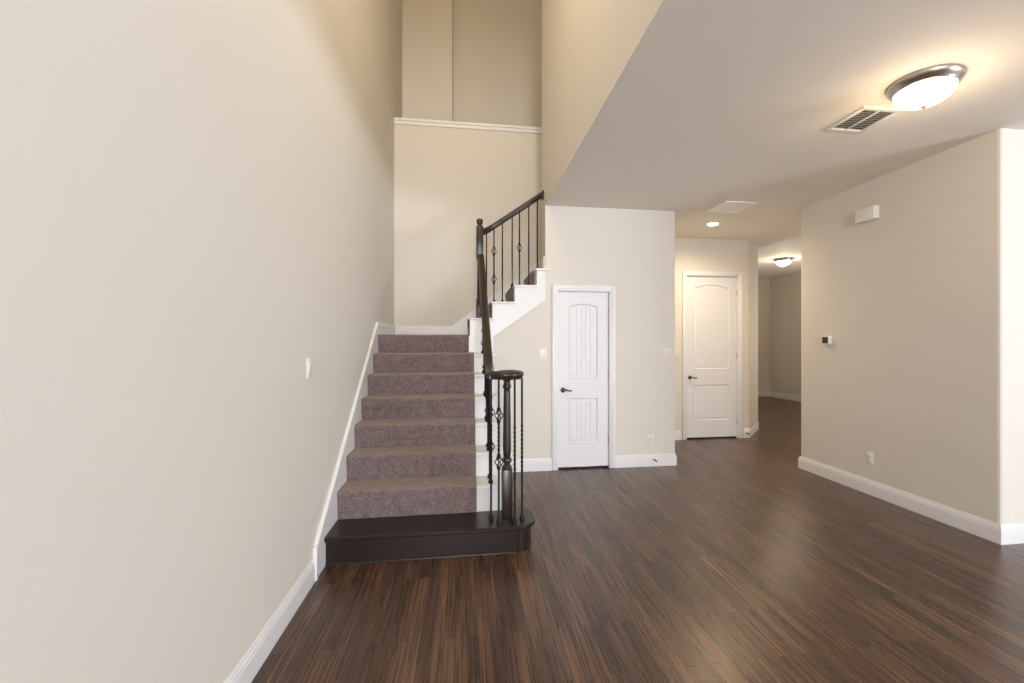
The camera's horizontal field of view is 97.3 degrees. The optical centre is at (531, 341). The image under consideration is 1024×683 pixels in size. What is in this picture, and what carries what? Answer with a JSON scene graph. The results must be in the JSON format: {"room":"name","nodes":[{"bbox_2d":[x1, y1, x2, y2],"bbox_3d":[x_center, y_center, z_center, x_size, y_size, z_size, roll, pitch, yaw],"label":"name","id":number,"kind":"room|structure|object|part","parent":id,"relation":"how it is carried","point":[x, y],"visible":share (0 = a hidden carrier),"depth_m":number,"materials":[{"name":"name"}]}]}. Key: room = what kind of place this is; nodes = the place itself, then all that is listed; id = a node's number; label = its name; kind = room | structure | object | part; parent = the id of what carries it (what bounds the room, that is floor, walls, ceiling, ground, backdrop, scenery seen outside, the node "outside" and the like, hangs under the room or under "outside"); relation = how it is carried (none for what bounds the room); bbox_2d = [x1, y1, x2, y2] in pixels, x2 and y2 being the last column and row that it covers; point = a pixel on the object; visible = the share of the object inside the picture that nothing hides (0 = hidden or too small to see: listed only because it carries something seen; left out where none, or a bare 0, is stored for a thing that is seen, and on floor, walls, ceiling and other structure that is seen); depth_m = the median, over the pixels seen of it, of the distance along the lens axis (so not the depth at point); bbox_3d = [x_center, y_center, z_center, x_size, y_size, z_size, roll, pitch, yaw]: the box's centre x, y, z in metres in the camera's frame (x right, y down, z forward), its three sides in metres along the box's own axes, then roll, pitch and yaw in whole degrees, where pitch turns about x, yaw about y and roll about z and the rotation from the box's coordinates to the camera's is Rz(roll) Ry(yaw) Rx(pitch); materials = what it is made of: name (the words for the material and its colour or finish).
{"room":"entrance hall","nodes":[
{"label":"entrance hall","id":0,"kind":"room"},
{"bbox_2d":[0,0,401,682],"bbox_3d":[-0.916,-2.190,-0.688,0.150,7.300,17.100,0,0,-8],"label":"wall","id":1,"kind":"structure","parent":0,"point":[197,196],"depth_m":1.46,"materials":[{"name":"paint"}]},
{"bbox_2d":[224,559,314,682],"bbox_3d":[-0.484,1.390,-3.099,0.016,0.140,11.805,0,0,-8],"label":"baseboard","id":2,"kind":"structure","parent":1,"relation":"attached to","point":[251,662],"depth_m":2.14,"materials":[{"name":"white paint"}]},
{"bbox_2d":[306,358,311,377],"bbox_3d":[-1.320,0.158,2.669,0.010,0.118,0.076,0,0,-8],"label":"light switch","id":3,"kind":"object","parent":1,"relation":"attached to","point":[308,360],"visible":1,"depth_m":2.65,"materials":[{"name":"white plastic"}]},
{"bbox_2d":[402,0,452,120],"bbox_3d":[-1.616,-3.815,7.193,0.718,3.850,1.300,0,0,-8],"label":"wall","id":4,"kind":"structure","parent":0,"point":[427,25],"depth_m":6.55,"materials":[{"name":"paint"}]},
{"bbox_2d":[394,124,542,325],"bbox_3d":[-0.114,-0.695,6.106,3.380,4.310,0.120,0,0,-8],"label":"wall","id":5,"kind":"structure","parent":0,"point":[446,180],"depth_m":5.92,"materials":[{"name":"paint"}]},
{"bbox_2d":[394,117,541,133],"bbox_3d":[-0.114,-2.845,6.106,3.380,0.080,0.170,0,0,-8],"label":"trim","id":6,"kind":"structure","parent":5,"relation":"attached to","point":[405,121],"depth_m":5.92,"materials":[{"name":"white paint"}]},
{"bbox_2d":[453,0,541,126],"bbox_3d":[0.030,-3.815,7.557,2.680,3.850,1.050,0,0,-8],"label":"wall","id":7,"kind":"structure","parent":0,"point":[497,44],"depth_m":6.94,"materials":[{"name":"paint"}]},
{"bbox_2d":[493,205,674,458],"bbox_3d":[0.527,-0.040,5.795,2.160,3.000,1.280,0,0,-8],"label":"wall","id":8,"kind":"structure","parent":0,"point":[632,251],"depth_m":5.22,"materials":[{"name":"paint"}]},
{"bbox_2d":[501,458,551,471],"bbox_3d":[-0.112,1.390,5.048,0.682,0.140,0.016,0,0,-8],"label":"baseboard","id":9,"kind":"structure","parent":8,"relation":"attached to","point":[537,464],"depth_m":5.06,"materials":[{"name":"white paint"}]},
{"bbox_2d":[540,349,545,358],"bbox_3d":[0.126,0.141,5.085,0.072,0.116,0.010,0,0,-8],"label":"light switch","id":10,"kind":"object","parent":8,"relation":"attached to","point":[542,351],"visible":1,"depth_m":5.08,"materials":[{"name":"white plastic"}]},
{"bbox_2d":[552,285,615,470],"bbox_3d":[0.588,0.408,5.210,0.743,2.103,0.174,0,0,-8],"label":"door","id":11,"kind":"structure","parent":8,"relation":"in","point":[583,316],"depth_m":5.18,"materials":[{"name":"white paint"}]},
{"bbox_3d":[0.390,0.555,5.122,0.125,0.060,0.056,0,0,-8],"label":"handle","id":12,"kind":"part","parent":11,"relation":"part of","materials":[{"name":"black metal"}]},
{"bbox_2d":[648,435,653,444],"bbox_3d":[1.391,1.152,5.269,0.072,0.116,0.008,0,0,-8],"label":"wall outlet","id":13,"kind":"object","parent":8,"relation":"attached to","point":[650,437],"visible":1,"depth_m":5.27,"materials":[{"name":"white plastic"}]},
{"bbox_2d":[663,348,671,357],"bbox_3d":[1.594,0.135,5.297,0.116,0.118,0.010,0,0,-8],"label":"light switch","id":14,"kind":"object","parent":8,"relation":"attached to","point":[667,352],"visible":1,"depth_m":5.29,"materials":[{"name":"white plastic"}]},
{"bbox_2d":[542,0,663,210],"bbox_3d":[1.213,-3.641,-1.765,0.140,4.198,14.360,0,0,-8],"label":"wall","id":15,"kind":"structure","parent":0,"point":[587,45],"depth_m":3.65,"materials":[{"name":"paint"}]},
{"bbox_2d":[251,396,1023,682],"bbox_3d":[3.335,1.510,1.391,9.400,0.100,20.600,0,0,-8],"label":"floor","id":16,"kind":"structure","parent":0,"point":[734,561],"depth_m":2.60,"materials":[{"name":"brown wood"}]},
{"bbox_2d":[313,256,547,580],"bbox_3d":[-0.230,-0.113,4.462,2.680,3.145,3.102,0,0,-8],"label":"staircase","id":17,"kind":"structure","parent":16,"relation":"on","point":[409,481],"depth_m":3.56,"materials":[{"name":"brown carpet"}]},
{"bbox_3d":[-0.731,1.453,3.022,1.243,0.014,0.010,0,0,-8],"label":"shoe moulding","id":18,"kind":"part","parent":17,"relation":"part of","materials":[{"name":"brown wood"}]},
{"bbox_2d":[476,219,524,524],"bbox_3d":[-0.417,-0.036,4.027,0.274,2.613,1.896,0,0,-16],"label":"stair railing","id":19,"kind":"object","parent":17,"relation":"on","point":[482,310],"visible":1,"depth_m":3.22,"materials":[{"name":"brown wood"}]},
{"bbox_3d":[-0.572,-0.798,4.924,0.077,1.089,0.077,0,0,-8],"label":"newel post","id":20,"kind":"part","parent":19,"relation":"part of","materials":[{"name":"brown wood"}]},
{"bbox_3d":[-0.427,-0.343,4.061,0.068,1.219,1.669,0,0,-9],"label":"handrail","id":21,"kind":"part","parent":19,"relation":"part of","materials":[{"name":"brown wood"}]},
{"bbox_2d":[486,439,494,453],"bbox_3d":[-0.315,0.797,3.424,0.055,0.110,0.055,0,0,37],"label":"basket","id":22,"kind":"object","parent":19,"relation":"on","point":[489,439],"depth_m":3.42,"materials":[{"name":"black metal"}]},
{"bbox_2d":[487,405,494,418],"bbox_3d":[-0.315,0.536,3.424,0.055,0.110,0.055,0,0,37],"label":"basket","id":23,"kind":"object","parent":19,"relation":"on","point":[489,405],"depth_m":3.42,"materials":[{"name":"black metal"}]},
{"bbox_2d":[494,454,502,469],"bbox_3d":[-0.232,0.840,3.136,0.055,0.110,0.055,0,0,37],"label":"basket","id":24,"kind":"object","parent":19,"relation":"on","point":[498,455],"depth_m":3.13,"materials":[{"name":"black metal"}]},
{"bbox_2d":[494,408,502,423],"bbox_3d":[-0.232,0.515,3.136,0.055,0.110,0.055,0,0,37],"label":"basket","id":25,"kind":"object","parent":19,"relation":"on","point":[498,409],"depth_m":3.13,"materials":[{"name":"black metal"}]},
{"bbox_3d":[-0.180,0.763,3.243,0.076,1.014,0.076,0,0,-8],"label":"newel post","id":26,"kind":"part","parent":19,"relation":"part of","materials":[{"name":"brown wood"}]},
{"bbox_2d":[483,190,543,300],"bbox_3d":[-0.225,-0.998,5.160,0.729,1.487,0.123,0,0,-13],"label":"stair railing","id":27,"kind":"object","parent":17,"relation":"on","point":[501,221],"visible":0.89,"depth_m":5.16,"materials":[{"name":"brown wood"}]},
{"bbox_3d":[-0.232,-1.464,5.139,0.706,0.552,0.130,0,0,-8],"label":"handrail","id":28,"kind":"part","parent":27,"relation":"part of","materials":[{"name":"brown wood"}]},
{"bbox_2d":[616,430,680,467],"bbox_3d":[1.602,1.390,5.936,0.656,0.140,1.842,0,0,21],"label":"baseboard","id":29,"kind":"structure","parent":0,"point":[670,459],"depth_m":5.25,"materials":[{"name":"white paint"}]},
{"bbox_2d":[675,238,757,439],"bbox_3d":[3.133,-0.110,8.767,2.023,3.140,5.323,0,0,19],"label":"wall","id":30,"kind":"structure","parent":0,"point":[691,254],"depth_m":6.80,"materials":[{"name":"paint"}]},
{"bbox_2d":[682,271,742,439],"bbox_3d":[2.702,0.205,6.809,0.965,2.509,0.174,0,0,-8],"label":"door","id":31,"kind":"structure","parent":30,"relation":"in","point":[712,302],"depth_m":6.78,"materials":[{"name":"white paint"}]},
{"bbox_2d":[743,423,758,437],"bbox_3d":[3.563,1.390,7.317,0.241,0.140,1.212,0,0,25],"label":"baseboard","id":32,"kind":"structure","parent":30,"relation":"attached to","point":[755,427],"depth_m":6.87,"materials":[{"name":"white paint"}]},
{"bbox_2d":[758,278,769,390],"bbox_3d":[4.801,-0.110,11.883,3.500,3.140,0.250,0,0,-8],"label":"wall","id":33,"kind":"structure","parent":0,"point":[763,283],"depth_m":11.95,"materials":[{"name":"paint"}]},
{"bbox_2d":[758,391,800,401],"bbox_3d":[5.201,1.390,8.657,3.190,0.140,6.250,0,0,-8],"label":"baseboard","id":34,"kind":"structure","parent":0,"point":[760,393],"depth_m":11.59,"materials":[{"name":"white paint"}]},
{"bbox_2d":[758,234,800,277],"bbox_3d":[5.148,-1.730,8.776,3.700,0.100,6.500,0,0,-8],"label":"ceiling","id":35,"kind":"structure","parent":0,"point":[790,247],"depth_m":9.00,"materials":[{"name":"paint"}]},
{"bbox_2d":[774,257,792,266],"bbox_3d":[5.114,-1.598,9.155,0.340,0.164,0.340,0,0,-8],"label":"dome light","id":36,"kind":"object","parent":35,"relation":"attached to","point":[784,261],"visible":1,"depth_m":9.05,"materials":[{"name":"white glass"}]},
{"bbox_3d":[5.114,-1.586,9.155,0.280,0.100,0.280,0,0,-8],"label":"lamp shade","id":37,"kind":"part","parent":36,"relation":"part of","materials":[{"name":"white glass"}]},
{"bbox_2d":[546,0,1023,248],"bbox_3d":[4.647,-1.590,-0.420,7.320,0.100,16.040,0,0,-8],"label":"ceiling","id":38,"kind":"structure","parent":0,"point":[717,102],"depth_m":2.94,"materials":[{"name":"paint"}]},
{"bbox_2d":[706,222,719,225],"bbox_3d":[2.368,-1.531,5.885,0.170,0.016,0.170,0,0,-8],"label":"recessed light","id":39,"kind":"object","parent":38,"relation":"in","point":[711,223],"visible":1,"depth_m":5.86,"materials":[{"name":"white plastic"}]},
{"bbox_2d":[707,201,756,212],"bbox_3d":[2.273,-1.533,5.140,0.370,0.014,0.405,0,0,-8],"label":"access panel","id":40,"kind":"object","parent":38,"relation":"attached to","point":[726,206],"visible":1,"depth_m":5.12,"materials":[{"name":"white"}]},
{"bbox_3d":[2.273,-1.534,5.140,0.302,0.011,0.337,0,0,-8],"label":"panel","id":41,"kind":"part","parent":40,"relation":"part of","materials":[{"name":"white"}]},
{"bbox_2d":[825,106,903,132],"bbox_3d":[2.294,-1.534,3.123,0.299,0.010,0.330,0,0,-8],"label":"ceiling vent","id":42,"kind":"object","parent":38,"relation":"in","point":[864,118],"visible":0.97,"depth_m":3.11,"materials":[{"name":"white plastic"}]},
{"bbox_2d":[886,64,965,109],"bbox_3d":[2.331,-1.460,2.676,0.360,0.159,0.360,0,0,-8],"label":"dome light","id":43,"kind":"object","parent":38,"relation":"attached to","point":[922,89],"visible":1,"depth_m":2.59,"materials":[{"name":"white glass"}]},
{"bbox_3d":[2.331,-1.448,2.676,0.297,0.095,0.297,0,0,-8],"label":"lamp shade","id":44,"kind":"part","parent":43,"relation":"part of","materials":[{"name":"white glass"}]},
{"bbox_2d":[770,272,800,395],"bbox_3d":[6.870,-0.110,9.025,0.220,3.140,6.500,0,0,-8],"label":"wall","id":45,"kind":"structure","parent":0,"point":[785,291],"depth_m":11.39,"materials":[{"name":"paint"}]},
{"bbox_2d":[801,128,1023,523],"bbox_3d":[5.313,-0.040,4.521,4.190,3.000,1.970,0,0,-8],"label":"wall","id":46,"kind":"structure","parent":0,"point":[920,303],"depth_m":3.77,"materials":[{"name":"paint"}]},
{"bbox_2d":[822,336,831,343],"bbox_3d":[3.138,-0.013,4.790,0.039,0.086,0.105,0,0,-8],"label":"thermostat","id":47,"kind":"object","parent":46,"relation":"attached to","point":[825,339],"visible":1,"depth_m":4.76,"materials":[{"name":"white plastic"}]},
{"bbox_2d":[855,205,878,223],"bbox_3d":[3.199,-1.213,4.299,0.062,0.130,0.215,0,0,-8],"label":"door chime","id":48,"kind":"object","parent":46,"relation":"attached to","point":[869,213],"visible":1,"depth_m":4.27,"materials":[{"name":"white plastic"}]},
{"bbox_2d":[866,451,873,464],"bbox_3d":[3.225,1.114,4.295,0.008,0.118,0.074,0,0,-8],"label":"wall outlet","id":49,"kind":"object","parent":46,"relation":"attached to","point":[869,455],"visible":1,"depth_m":4.29,"materials":[{"name":"white plastic"}]},
{"bbox_2d":[798,456,1023,544],"bbox_3d":[5.305,1.390,4.520,4.206,0.140,2.002,0,0,-8],"label":"baseboard","id":50,"kind":"structure","parent":46,"relation":"attached to","point":[1002,534],"depth_m":3.77,"materials":[{"name":"white paint"}]}
]}

